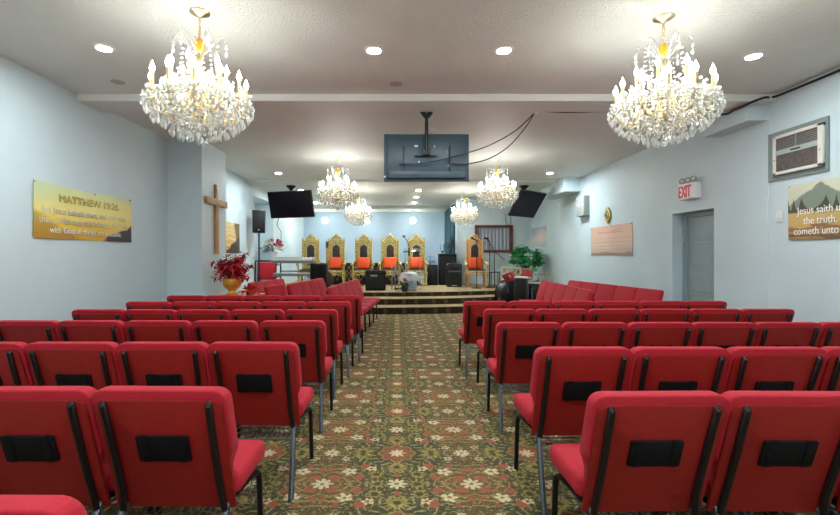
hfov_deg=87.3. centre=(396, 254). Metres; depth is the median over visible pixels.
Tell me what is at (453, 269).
loudspeaker
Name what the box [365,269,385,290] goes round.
amplifier
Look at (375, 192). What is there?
ceiling
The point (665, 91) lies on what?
chandelier
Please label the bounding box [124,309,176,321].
chair
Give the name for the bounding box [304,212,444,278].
wall
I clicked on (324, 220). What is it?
pendant light
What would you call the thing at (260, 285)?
chair
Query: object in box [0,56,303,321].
wall
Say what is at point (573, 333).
chair
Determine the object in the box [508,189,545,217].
television
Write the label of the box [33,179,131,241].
banner
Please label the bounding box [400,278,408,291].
potted plant
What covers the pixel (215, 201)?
wooden cross
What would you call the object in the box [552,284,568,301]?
chair
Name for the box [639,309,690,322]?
chair
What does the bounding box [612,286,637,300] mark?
chair
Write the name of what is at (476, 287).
microphone stand
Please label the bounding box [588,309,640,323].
chair
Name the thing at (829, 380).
chair
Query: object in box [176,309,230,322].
chair
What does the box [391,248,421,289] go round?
lectern
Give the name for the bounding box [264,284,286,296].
chair
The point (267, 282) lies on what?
chair
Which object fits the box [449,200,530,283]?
wall
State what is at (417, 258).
cushion
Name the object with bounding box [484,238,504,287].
microphone stand
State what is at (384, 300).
step
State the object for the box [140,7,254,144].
chandelier
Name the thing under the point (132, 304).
chair
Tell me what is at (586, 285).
chair
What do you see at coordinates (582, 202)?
air conditioner
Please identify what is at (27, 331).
chair
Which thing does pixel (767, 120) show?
trim
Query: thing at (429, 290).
floor
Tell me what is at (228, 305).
chair
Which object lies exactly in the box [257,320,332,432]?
chair
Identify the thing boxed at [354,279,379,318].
chair
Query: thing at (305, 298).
chair
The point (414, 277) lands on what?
lace cloth
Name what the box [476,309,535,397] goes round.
chair
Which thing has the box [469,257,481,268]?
cushion
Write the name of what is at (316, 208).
ceiling
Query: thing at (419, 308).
step
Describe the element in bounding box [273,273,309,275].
keyboard
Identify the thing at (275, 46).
ceiling
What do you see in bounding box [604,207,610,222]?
wall ornament
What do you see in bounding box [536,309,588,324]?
chair
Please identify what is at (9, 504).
chair
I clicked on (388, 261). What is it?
cushion
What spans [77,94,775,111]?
beam
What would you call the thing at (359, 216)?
chandelier
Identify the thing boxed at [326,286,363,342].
chair
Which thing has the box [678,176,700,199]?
exit sign
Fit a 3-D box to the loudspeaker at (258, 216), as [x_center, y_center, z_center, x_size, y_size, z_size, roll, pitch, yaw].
[-3.385,-0.815,10.793,0.310,0.550,0.295,0,0,-14]
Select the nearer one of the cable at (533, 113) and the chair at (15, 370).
the chair at (15, 370)
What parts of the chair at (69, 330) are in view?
post, panel, post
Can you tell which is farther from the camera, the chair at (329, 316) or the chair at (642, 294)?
the chair at (642, 294)
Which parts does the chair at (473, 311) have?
leg, seat, leg, post, backrest, panel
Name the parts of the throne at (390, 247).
post, panel, frame, post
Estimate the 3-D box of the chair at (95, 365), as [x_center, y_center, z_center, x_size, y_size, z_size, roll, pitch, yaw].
[-1.885,0.945,2.755,0.526,0.876,0.589,0,0,0]
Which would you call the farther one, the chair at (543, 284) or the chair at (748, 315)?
the chair at (543, 284)
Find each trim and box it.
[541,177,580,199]
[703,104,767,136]
[767,120,768,308]
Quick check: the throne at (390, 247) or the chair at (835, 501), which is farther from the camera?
the throne at (390, 247)
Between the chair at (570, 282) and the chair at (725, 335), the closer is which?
the chair at (725, 335)
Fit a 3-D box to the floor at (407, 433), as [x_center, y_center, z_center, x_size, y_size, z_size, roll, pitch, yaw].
[0.340,1.440,7.300,9.080,0.120,21.000,0,0,0]
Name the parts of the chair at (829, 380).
backrest, panel, post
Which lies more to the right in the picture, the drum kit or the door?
the door
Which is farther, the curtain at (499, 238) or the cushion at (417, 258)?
the curtain at (499, 238)
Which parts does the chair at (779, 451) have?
leg, seat, leg, post, panel, backrest, post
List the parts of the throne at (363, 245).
post, panel, frame, post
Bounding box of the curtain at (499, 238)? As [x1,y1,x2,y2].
[477,228,509,249]
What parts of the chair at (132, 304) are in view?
panel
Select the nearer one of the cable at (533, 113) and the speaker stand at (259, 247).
the cable at (533, 113)
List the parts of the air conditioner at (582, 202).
panel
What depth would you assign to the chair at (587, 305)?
5.04 m
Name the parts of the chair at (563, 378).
leg, seat, leg, post, panel, backrest, post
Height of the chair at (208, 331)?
0.863 m
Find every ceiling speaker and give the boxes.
[110,79,124,84]
[390,82,401,86]
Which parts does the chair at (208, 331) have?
post, panel, backrest, post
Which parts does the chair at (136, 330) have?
post, panel, post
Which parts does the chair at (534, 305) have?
panel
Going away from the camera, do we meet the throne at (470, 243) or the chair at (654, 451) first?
the chair at (654, 451)
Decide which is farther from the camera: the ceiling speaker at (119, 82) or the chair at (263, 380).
the ceiling speaker at (119, 82)
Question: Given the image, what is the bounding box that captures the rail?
[501,267,520,280]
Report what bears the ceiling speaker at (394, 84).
attached to the ceiling at (275, 46)
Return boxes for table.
[218,293,264,295]
[401,273,416,290]
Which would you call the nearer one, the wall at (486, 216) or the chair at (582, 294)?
the chair at (582, 294)
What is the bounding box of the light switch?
[776,210,782,221]
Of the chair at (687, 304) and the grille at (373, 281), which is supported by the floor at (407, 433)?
the chair at (687, 304)
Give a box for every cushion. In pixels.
[329,257,341,268]
[357,257,369,268]
[384,257,395,268]
[416,257,422,268]
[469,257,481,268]
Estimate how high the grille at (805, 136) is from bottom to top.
0.135 m
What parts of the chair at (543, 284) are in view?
backrest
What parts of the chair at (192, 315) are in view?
panel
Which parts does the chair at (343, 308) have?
backrest, panel, post, leg, seat, leg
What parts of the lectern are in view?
post, panel, post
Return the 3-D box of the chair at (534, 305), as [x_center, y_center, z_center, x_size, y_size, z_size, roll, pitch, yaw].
[1.532,0.957,5.259,0.512,0.853,0.574,0,0,-1]
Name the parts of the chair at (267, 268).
backrest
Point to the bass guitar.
(330, 276)
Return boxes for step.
[364,294,496,304]
[366,304,462,313]
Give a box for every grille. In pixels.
[253,211,263,229]
[366,274,383,288]
[429,266,436,283]
[776,127,816,150]
[776,146,816,171]
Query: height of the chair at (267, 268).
0.804 m
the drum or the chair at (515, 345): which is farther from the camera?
the drum
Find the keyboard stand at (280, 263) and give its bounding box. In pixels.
[276,263,311,278]
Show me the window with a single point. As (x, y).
(476, 226)
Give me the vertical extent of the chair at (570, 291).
0.872 m
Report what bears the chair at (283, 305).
on the floor at (407, 433)
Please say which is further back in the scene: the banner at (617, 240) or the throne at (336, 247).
the throne at (336, 247)
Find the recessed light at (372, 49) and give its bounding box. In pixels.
[364,45,383,54]
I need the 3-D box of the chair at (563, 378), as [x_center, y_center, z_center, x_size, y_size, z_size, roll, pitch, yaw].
[1.018,0.944,2.606,0.527,0.879,0.591,0,0,0]
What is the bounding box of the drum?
[513,276,528,300]
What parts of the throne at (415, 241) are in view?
panel, frame, post, leg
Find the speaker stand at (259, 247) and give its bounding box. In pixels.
[258,233,261,281]
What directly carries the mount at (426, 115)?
attached to the ceiling at (275, 46)
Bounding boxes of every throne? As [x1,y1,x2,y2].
[296,233,320,281]
[323,233,345,282]
[350,233,374,279]
[378,233,399,285]
[407,233,428,285]
[464,233,488,286]
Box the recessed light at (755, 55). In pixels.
[741,51,765,60]
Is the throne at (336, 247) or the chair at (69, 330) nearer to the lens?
the chair at (69, 330)
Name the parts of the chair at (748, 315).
post, panel, post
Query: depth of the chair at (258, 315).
4.25 m
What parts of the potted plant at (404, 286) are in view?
pot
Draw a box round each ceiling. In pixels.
[0,0,839,179]
[248,180,557,205]
[314,206,448,211]
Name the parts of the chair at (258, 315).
backrest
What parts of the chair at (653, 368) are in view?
post, backrest, panel, post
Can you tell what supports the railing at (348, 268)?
on the floor at (429, 290)
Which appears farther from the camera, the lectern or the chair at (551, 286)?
the lectern
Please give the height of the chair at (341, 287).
0.872 m
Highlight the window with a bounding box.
[475,225,512,252]
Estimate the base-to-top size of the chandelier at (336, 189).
1.016 m
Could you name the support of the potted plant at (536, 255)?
on the floor at (429, 290)
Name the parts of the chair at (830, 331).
post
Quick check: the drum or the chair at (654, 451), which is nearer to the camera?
the chair at (654, 451)
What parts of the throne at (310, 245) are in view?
post, panel, frame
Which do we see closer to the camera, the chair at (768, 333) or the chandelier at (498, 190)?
the chair at (768, 333)
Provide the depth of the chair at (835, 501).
1.81 m
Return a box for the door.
[682,210,713,300]
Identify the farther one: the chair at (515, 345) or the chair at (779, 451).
the chair at (515, 345)
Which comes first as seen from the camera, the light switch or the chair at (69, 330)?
the chair at (69, 330)
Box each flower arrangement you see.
[210,251,254,294]
[238,285,261,294]
[263,238,285,257]
[425,255,435,264]
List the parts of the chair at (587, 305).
panel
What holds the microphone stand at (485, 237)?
on the floor at (429, 290)
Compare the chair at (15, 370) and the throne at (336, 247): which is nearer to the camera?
the chair at (15, 370)
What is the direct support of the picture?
attached to the wall at (640, 188)
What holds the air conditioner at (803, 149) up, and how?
attached to the wall at (640, 188)
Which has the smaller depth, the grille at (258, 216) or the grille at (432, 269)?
the grille at (258, 216)
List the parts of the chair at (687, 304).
panel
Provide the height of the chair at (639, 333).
0.853 m
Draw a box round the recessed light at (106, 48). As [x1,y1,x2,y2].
[92,43,115,52]
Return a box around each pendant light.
[322,210,327,222]
[410,210,415,222]
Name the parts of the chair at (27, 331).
post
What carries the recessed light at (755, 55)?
in the ceiling at (275, 46)
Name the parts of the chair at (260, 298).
panel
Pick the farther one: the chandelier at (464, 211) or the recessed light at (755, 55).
the chandelier at (464, 211)
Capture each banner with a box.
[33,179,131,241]
[226,222,239,252]
[591,222,632,255]
[788,177,839,239]
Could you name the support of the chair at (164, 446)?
on the floor at (407, 433)
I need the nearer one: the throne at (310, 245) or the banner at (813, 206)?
the banner at (813, 206)
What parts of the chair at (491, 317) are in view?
leg, seat, leg, post, backrest, panel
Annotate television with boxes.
[267,190,314,217]
[384,134,468,181]
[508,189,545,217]
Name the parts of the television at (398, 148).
mount rail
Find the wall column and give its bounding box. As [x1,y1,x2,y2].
[167,139,225,296]
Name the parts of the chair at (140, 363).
post, panel, backrest, post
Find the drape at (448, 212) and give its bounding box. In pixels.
[445,205,453,253]
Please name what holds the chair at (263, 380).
on the floor at (407, 433)
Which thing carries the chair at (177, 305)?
on the floor at (407, 433)
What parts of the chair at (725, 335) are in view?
post, panel, post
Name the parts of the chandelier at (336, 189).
crown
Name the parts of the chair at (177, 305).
panel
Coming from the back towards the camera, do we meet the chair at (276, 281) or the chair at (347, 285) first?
the chair at (276, 281)
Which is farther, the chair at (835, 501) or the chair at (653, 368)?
the chair at (653, 368)
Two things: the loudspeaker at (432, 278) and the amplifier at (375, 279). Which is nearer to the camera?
the amplifier at (375, 279)
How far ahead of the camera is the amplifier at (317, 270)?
11.87 m
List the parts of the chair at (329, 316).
backrest, panel, post, leg, seat, leg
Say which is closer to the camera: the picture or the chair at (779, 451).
the chair at (779, 451)
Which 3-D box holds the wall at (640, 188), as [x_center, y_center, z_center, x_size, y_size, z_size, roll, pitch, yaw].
[4.480,-0.320,5.700,0.200,3.400,17.800,0,0,0]
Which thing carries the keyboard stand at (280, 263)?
on the floor at (429, 290)
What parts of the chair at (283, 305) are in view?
panel, backrest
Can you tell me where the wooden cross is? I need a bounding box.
[205,184,227,253]
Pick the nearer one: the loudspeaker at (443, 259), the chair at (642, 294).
the chair at (642, 294)
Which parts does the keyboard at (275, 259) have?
rail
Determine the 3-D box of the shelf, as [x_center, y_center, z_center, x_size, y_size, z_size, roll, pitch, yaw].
[0.440,-0.130,12.320,0.520,0.112,0.391,0,0,0]
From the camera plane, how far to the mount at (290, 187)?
11.45 m
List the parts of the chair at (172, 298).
panel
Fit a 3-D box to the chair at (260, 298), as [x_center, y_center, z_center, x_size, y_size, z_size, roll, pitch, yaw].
[-1.756,0.957,5.959,0.512,0.853,0.574,0,0,1]
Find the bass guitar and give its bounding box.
[326,241,333,286]
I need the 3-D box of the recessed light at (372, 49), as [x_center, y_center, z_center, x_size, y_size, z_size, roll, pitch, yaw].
[-0.210,-1.855,3.990,0.180,0.010,0.180,0,0,0]
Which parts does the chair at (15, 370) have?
post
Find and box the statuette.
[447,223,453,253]
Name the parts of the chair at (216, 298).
panel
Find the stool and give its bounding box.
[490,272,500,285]
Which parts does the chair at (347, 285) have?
backrest, seat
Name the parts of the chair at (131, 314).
panel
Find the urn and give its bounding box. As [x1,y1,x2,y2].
[440,241,445,253]
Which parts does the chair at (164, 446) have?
post, leg, leg, backrest, panel, post, leg, seat, leg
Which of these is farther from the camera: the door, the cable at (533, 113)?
the door
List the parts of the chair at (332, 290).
backrest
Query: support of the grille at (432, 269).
attached to the loudspeaker at (432, 278)
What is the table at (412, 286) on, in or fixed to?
on the floor at (429, 290)
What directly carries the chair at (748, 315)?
on the floor at (407, 433)
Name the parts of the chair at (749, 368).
post, backrest, panel, post, leg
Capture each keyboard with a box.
[271,257,314,262]
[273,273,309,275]
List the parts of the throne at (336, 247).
post, panel, frame, post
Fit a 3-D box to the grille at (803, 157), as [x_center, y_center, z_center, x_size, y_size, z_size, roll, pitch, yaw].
[4.345,-1.038,4.778,0.029,0.185,0.499,0,0,0]
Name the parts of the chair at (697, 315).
post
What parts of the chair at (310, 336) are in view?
post, backrest, panel, post, leg, seat, leg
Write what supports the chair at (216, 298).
on the floor at (407, 433)
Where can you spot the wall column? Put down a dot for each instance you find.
(193, 169)
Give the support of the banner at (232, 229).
attached to the wall at (48, 135)
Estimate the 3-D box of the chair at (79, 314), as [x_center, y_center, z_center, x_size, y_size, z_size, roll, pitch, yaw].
[-2.900,0.957,4.474,0.512,0.853,0.574,0,0,0]
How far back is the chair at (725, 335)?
3.45 m
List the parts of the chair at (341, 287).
backrest, leg, seat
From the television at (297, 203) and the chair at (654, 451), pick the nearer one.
the chair at (654, 451)
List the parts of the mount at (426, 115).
ceiling plate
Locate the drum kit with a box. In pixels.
[495,268,539,302]
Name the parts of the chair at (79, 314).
panel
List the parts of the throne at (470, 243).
post, leg, panel, frame, seat rail, seat, post, leg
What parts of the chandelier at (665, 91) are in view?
bulb, bulb, drip dish, arm, bulb, arm, bulb, drip dish, arm, bulb, drip dish, arm, stem, chain, crown, arm, drip dish, bulb, arm, arm, drip dish, bulb, bulb, arm, drip dish, bulb, drip dish, bulb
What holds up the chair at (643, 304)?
on the floor at (407, 433)
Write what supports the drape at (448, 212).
hanging from the wall at (486, 216)
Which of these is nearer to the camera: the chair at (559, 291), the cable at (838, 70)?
the cable at (838, 70)
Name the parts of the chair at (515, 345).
leg, seat, leg, post, backrest, panel, post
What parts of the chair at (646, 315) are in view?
post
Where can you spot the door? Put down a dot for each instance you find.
(697, 227)
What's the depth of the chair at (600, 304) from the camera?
5.04 m
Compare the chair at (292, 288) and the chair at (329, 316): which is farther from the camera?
the chair at (292, 288)
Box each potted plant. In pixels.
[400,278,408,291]
[508,244,544,281]
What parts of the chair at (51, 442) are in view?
backrest, panel, post, leg, seat, leg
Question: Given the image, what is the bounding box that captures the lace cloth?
[399,272,419,282]
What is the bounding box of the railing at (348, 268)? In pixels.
[331,263,418,284]
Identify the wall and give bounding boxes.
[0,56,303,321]
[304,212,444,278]
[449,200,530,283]
[531,67,839,322]
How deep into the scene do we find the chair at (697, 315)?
4.30 m
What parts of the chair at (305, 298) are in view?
panel, backrest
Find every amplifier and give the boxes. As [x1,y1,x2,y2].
[310,263,327,287]
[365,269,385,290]
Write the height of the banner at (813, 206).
0.610 m
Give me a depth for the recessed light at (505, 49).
3.97 m
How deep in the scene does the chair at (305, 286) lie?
8.49 m
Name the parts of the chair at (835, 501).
leg, seat, panel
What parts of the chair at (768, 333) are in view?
post, post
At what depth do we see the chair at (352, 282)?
8.72 m
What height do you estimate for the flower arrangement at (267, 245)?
0.677 m
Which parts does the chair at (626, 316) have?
panel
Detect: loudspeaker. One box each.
[252,210,265,232]
[446,262,461,286]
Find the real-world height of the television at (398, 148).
0.615 m
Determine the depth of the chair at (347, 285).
8.19 m
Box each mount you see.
[286,185,295,190]
[415,112,437,155]
[519,185,528,189]
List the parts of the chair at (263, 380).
post, backrest, panel, post, leg, seat, leg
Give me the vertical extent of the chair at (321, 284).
0.872 m
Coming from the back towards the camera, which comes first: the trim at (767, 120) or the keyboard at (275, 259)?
the keyboard at (275, 259)
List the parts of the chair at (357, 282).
backrest, seat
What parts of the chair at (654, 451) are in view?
seat, leg, post, panel, backrest, post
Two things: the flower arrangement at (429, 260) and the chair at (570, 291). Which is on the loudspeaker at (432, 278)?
the flower arrangement at (429, 260)
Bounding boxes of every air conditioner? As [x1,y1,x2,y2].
[576,195,589,216]
[768,116,829,181]
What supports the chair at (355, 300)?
on the floor at (407, 433)
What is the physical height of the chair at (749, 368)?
0.879 m
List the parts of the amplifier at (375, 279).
control panel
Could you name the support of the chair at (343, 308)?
on the floor at (407, 433)
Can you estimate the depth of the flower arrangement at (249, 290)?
6.93 m
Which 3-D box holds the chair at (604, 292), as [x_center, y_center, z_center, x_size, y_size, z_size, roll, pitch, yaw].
[3.483,0.947,7.633,0.586,0.872,0.523,0,0,-7]
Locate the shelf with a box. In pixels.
[403,248,421,251]
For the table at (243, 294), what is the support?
on the floor at (407, 433)
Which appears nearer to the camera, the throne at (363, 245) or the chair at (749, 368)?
the chair at (749, 368)
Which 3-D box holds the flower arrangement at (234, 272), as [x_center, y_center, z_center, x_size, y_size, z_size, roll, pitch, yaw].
[-2.620,0.291,7.094,0.662,0.699,0.660,0,0,-44]
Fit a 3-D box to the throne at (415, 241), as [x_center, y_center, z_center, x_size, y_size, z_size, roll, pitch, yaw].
[0.613,0.129,13.722,0.745,1.642,0.576,0,0,0]
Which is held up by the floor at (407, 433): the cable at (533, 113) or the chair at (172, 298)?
the chair at (172, 298)
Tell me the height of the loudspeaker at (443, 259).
0.990 m
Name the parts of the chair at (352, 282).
backrest, seat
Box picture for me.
[531,226,546,247]
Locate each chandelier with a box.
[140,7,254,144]
[317,156,358,209]
[344,189,371,225]
[450,190,477,225]
[476,157,518,209]
[607,13,726,148]
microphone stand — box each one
[471,237,480,288]
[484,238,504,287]
[485,237,493,287]
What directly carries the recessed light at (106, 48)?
in the ceiling at (275, 46)
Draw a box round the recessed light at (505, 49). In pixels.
[494,45,513,54]
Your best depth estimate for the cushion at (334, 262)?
13.77 m
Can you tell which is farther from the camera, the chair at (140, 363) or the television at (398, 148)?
the television at (398, 148)
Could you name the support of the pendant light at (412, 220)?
hanging from the ceiling at (316, 208)
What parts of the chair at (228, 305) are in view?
panel, backrest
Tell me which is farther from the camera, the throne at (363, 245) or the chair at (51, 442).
the throne at (363, 245)
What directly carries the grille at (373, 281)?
attached to the amplifier at (375, 279)
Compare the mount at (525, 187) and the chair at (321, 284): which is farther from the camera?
the mount at (525, 187)
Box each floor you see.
[85,313,830,514]
[285,279,496,295]
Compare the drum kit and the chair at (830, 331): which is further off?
the drum kit
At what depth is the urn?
14.09 m
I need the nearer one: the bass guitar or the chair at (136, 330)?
the chair at (136, 330)
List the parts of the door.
panel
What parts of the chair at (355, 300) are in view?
backrest, panel, post, leg, leg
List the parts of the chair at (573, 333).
post, panel, post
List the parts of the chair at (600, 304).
panel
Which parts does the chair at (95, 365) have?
post, post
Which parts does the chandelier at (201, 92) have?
drip dish, bulb, arm, drip dish, bulb, bulb, arm, arm, arm, drip dish, bulb, drip dish, bulb, arm, crown, chain, stem, arm, arm, drip dish, bulb, drip dish, bulb, arm, bulb, arm, drip dish, bulb, bulb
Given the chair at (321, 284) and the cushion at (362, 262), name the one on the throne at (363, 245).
the cushion at (362, 262)
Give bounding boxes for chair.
[0,320,60,343]
[0,342,34,385]
[0,386,153,514]
[0,495,86,514]
[25,341,123,389]
[57,320,126,343]
[72,309,125,322]
[92,386,264,514]
[110,342,212,499]
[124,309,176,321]
[124,320,193,341]
[126,301,170,309]
[167,295,205,302]
[171,301,215,310]
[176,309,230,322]
[192,320,259,432]
[205,295,243,302]
[207,341,313,499]
[216,301,260,313]
[231,309,284,341]
[243,295,282,302]
[247,282,264,292]
[254,260,276,281]
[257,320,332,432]
[260,280,274,286]
[261,301,305,312]
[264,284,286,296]
[273,279,287,294]
[282,295,321,303]
[285,309,342,398]
[286,282,302,294]
[298,281,311,294]
[306,301,353,377]
[307,279,320,295]
[316,278,326,297]
[322,295,362,361]
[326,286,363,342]
[334,284,368,331]
[341,282,372,326]
[347,280,376,326]
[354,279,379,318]
[459,301,507,376]
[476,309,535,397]
[487,322,561,433]
[508,301,552,310]
[513,346,638,514]
[519,280,549,300]
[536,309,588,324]
[543,282,559,301]
[549,391,727,514]
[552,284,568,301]
[552,301,596,310]
[560,322,628,347]
[562,286,578,300]
[567,280,583,287]
[574,288,594,300]
[581,282,599,300]
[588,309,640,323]
[594,284,617,301]
[596,301,639,309]
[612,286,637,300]
[626,322,693,349]
[627,346,738,514]
[634,288,663,301]
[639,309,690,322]
[640,301,683,308]
[660,391,839,514]
[682,301,726,308]
[689,309,741,322]
[690,322,757,348]
[720,346,838,514]
[741,309,794,322]
[753,322,821,346]
[771,479,839,514]
[816,322,839,347]
[816,346,839,514]
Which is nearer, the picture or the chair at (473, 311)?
the chair at (473, 311)
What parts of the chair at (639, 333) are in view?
post, post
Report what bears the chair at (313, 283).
on the floor at (407, 433)
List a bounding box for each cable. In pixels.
[399,113,533,164]
[452,115,533,164]
[552,69,839,115]
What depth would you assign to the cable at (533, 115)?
5.62 m
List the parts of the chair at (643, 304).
panel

